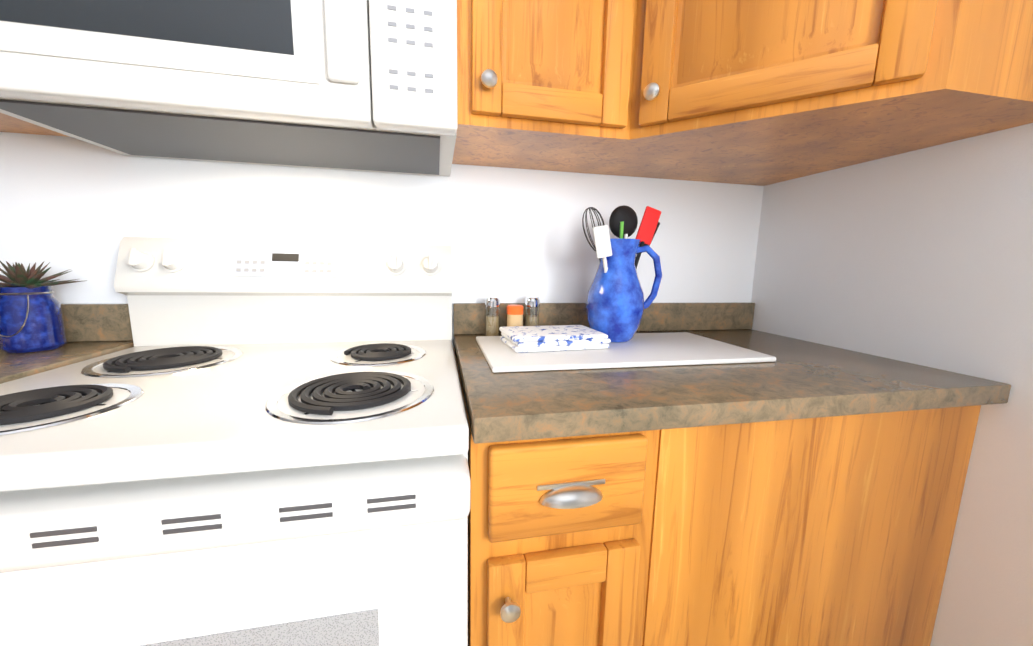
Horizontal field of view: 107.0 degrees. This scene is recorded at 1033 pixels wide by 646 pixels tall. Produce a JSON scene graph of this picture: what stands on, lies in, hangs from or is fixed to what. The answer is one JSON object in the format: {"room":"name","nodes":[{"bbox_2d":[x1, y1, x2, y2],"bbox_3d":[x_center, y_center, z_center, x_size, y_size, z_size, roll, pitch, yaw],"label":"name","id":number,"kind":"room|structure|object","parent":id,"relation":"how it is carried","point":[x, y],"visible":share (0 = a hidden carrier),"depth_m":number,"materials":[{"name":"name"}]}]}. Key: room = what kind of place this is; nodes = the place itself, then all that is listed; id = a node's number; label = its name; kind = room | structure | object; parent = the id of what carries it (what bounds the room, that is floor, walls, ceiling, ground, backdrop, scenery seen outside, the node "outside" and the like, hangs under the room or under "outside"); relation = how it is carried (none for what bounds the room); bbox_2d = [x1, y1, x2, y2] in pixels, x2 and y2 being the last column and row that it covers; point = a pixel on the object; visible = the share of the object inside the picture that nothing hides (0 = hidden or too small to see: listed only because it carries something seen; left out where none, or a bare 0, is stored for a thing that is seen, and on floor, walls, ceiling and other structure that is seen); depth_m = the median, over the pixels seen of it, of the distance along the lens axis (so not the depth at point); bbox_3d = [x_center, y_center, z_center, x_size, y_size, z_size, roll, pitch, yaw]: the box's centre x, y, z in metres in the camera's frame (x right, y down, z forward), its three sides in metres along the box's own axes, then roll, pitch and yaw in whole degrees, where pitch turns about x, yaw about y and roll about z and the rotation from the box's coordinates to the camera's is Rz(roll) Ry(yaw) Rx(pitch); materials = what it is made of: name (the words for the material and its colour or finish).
{"room":"kitchen","nodes":[
{"label":"kitchen","id":0,"kind":"room"},
{"bbox_2d":[0,304,133,383],"bbox_3d":[-0.978,0.064,0.637,0.211,0.129,0.638,-1,9,-12],"label":"countertop","id":1,"kind":"structure","parent":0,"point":[91,330],"depth_m":0.91,"materials":[{"name":"stone"}]},
{"bbox_2d":[0,261,86,352],"bbox_3d":[-1.062,-0.039,0.832,0.182,0.194,0.182,-1,9,-12],"label":"potted plant","id":2,"kind":"object","parent":1,"relation":"on","point":[31,318],"visible":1,"depth_m":0.81,"materials":[{"name":"blue ceramic"}]},
{"bbox_2d":[0,132,763,346],"bbox_3d":[-1.802,-0.260,0.797,5.520,2.443,0.100,-1,9,-12],"label":"wall","id":3,"kind":"structure","parent":0,"point":[80,209],"depth_m":1.04,"materials":[{"name":"white paint"}]},
{"bbox_2d":[0,113,69,136],"bbox_3d":[-1.278,-0.763,0.602,0.799,0.735,0.333,-1,9,-12],"label":"upper cabinet","id":4,"kind":"object","parent":3,"relation":"attached to","point":[10,124],"depth_m":0.82,"materials":[{"name":"brown wood"}]},
{"bbox_2d":[452,0,679,174],"bbox_3d":[0.073,-0.776,0.856,0.422,0.735,0.383,-1,9,-12],"label":"upper cabinet","id":5,"kind":"object","parent":3,"relation":"attached to","point":[534,77],"depth_m":0.76,"materials":[{"name":"brown wood"}]},
{"bbox_2d":[0,0,457,175],"bbox_3d":[-0.509,-0.570,0.752,0.756,0.415,0.410,-1,9,-12],"label":"microwave","id":6,"kind":"object","parent":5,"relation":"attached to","point":[363,85],"visible":1,"depth_m":0.61,"materials":[{"name":"white plastic"}]},
{"bbox_2d":[608,0,1032,185],"bbox_3d":[0.534,-0.761,0.818,0.721,0.735,0.648,-1,9,-12],"label":"upper cabinet","id":7,"kind":"object","parent":3,"relation":"attached to","point":[758,92],"depth_m":0.68,"materials":[{"name":"brown wood"}]},
{"bbox_2d":[751,123,1032,645],"bbox_3d":[1.326,0.065,-0.927,0.100,2.443,4.600,-1,9,-12],"label":"wall","id":8,"kind":"structure","parent":0,"point":[923,257],"depth_m":0.80,"materials":[{"name":"white paint"}]},
{"bbox_3d":[-1.361,1.348,-1.235,5.520,0.100,4.700,-1,9,-12],"label":"floor","id":9,"kind":"structure","parent":0,"visible":0},
{"bbox_2d":[0,237,470,645],"bbox_3d":[-0.500,0.414,0.770,0.756,1.167,0.676,-1,9,-12],"label":"stove","id":10,"kind":"object","parent":9,"relation":"on","point":[252,443],"visible":1,"depth_m":0.49,"materials":[{"name":"white metal"}]},
{"bbox_2d":[453,347,672,645],"bbox_3d":[0.009,0.547,0.929,0.290,0.874,0.618,-1,9,-12],"label":"base cabinet","id":11,"kind":"object","parent":9,"relation":"on","point":[566,535],"depth_m":0.60,"materials":[{"name":"brown wood"}]},
{"bbox_2d":[657,422,756,645],"bbox_3d":[0.186,0.545,0.966,0.218,0.874,0.618,-1,9,-12],"label":"base cabinet","id":12,"kind":"object","parent":9,"relation":"on","point":[709,469],"depth_m":0.67,"materials":[{"name":"brown wood"}]},
{"bbox_2d":[729,405,980,645],"bbox_3d":[0.576,0.540,1.047,0.578,0.874,0.618,-1,9,-12],"label":"base cabinet","id":13,"kind":"object","parent":9,"relation":"on","point":[831,531],"depth_m":0.74,"materials":[{"name":"brown wood"}]},
{"bbox_2d":[453,302,1010,443],"bbox_3d":[0.375,0.047,0.919,1.012,0.129,0.633,-1,9,-12],"label":"countertop","id":14,"kind":"structure","parent":13,"relation":"on","point":[799,379],"depth_m":0.69,"materials":[{"name":"stone"}]},
{"bbox_2d":[485,297,499,335],"bbox_3d":[-0.068,-0.017,1.082,0.042,0.112,0.042,-2,9,-21],"label":"shaker","id":15,"kind":"object","parent":14,"relation":"on","point":[492,326],"depth_m":1.07,"materials":[{"name":"clear glass"}]},
{"bbox_2d":[507,305,523,326],"bbox_3d":[-0.004,-0.004,1.070,0.047,0.092,0.047,-1,9,-12],"label":"spice jar","id":16,"kind":"object","parent":14,"relation":"on","point":[514,315],"visible":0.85,"depth_m":1.05,"materials":[{"name":"orange"}]},
{"bbox_2d":[525,297,539,325],"bbox_3d":[0.045,-0.019,1.107,0.042,0.112,0.042,-2,9,-21],"label":"shaker","id":17,"kind":"object","parent":14,"relation":"on","point":[531,320],"depth_m":1.09,"materials":[{"name":"clear glass"}]},
{"bbox_2d":[476,332,775,372],"bbox_3d":[0.236,0.061,0.940,0.640,0.012,0.315,-1,9,-12],"label":"cutting board","id":18,"kind":"object","parent":14,"relation":"on","point":[655,349],"visible":0.94,"depth_m":0.84,"materials":[{"name":"white plastic"}]},
{"bbox_2d":[499,325,610,352],"bbox_3d":[0.089,0.035,0.936,0.240,0.034,0.157,-1,9,-16],"label":"towel","id":19,"kind":"object","parent":18,"relation":"on","point":[518,339],"visible":1,"depth_m":0.88,"materials":[{"name":"white fabric"}]},
{"bbox_2d":[582,205,661,341],"bbox_3d":[0.278,-0.129,0.994,0.227,0.347,0.150,-1,9,-12],"label":"pitcher","id":20,"kind":"object","parent":18,"relation":"on","point":[616,305],"visible":1,"depth_m":0.95,"materials":[{"name":"ceramic"}]}
]}

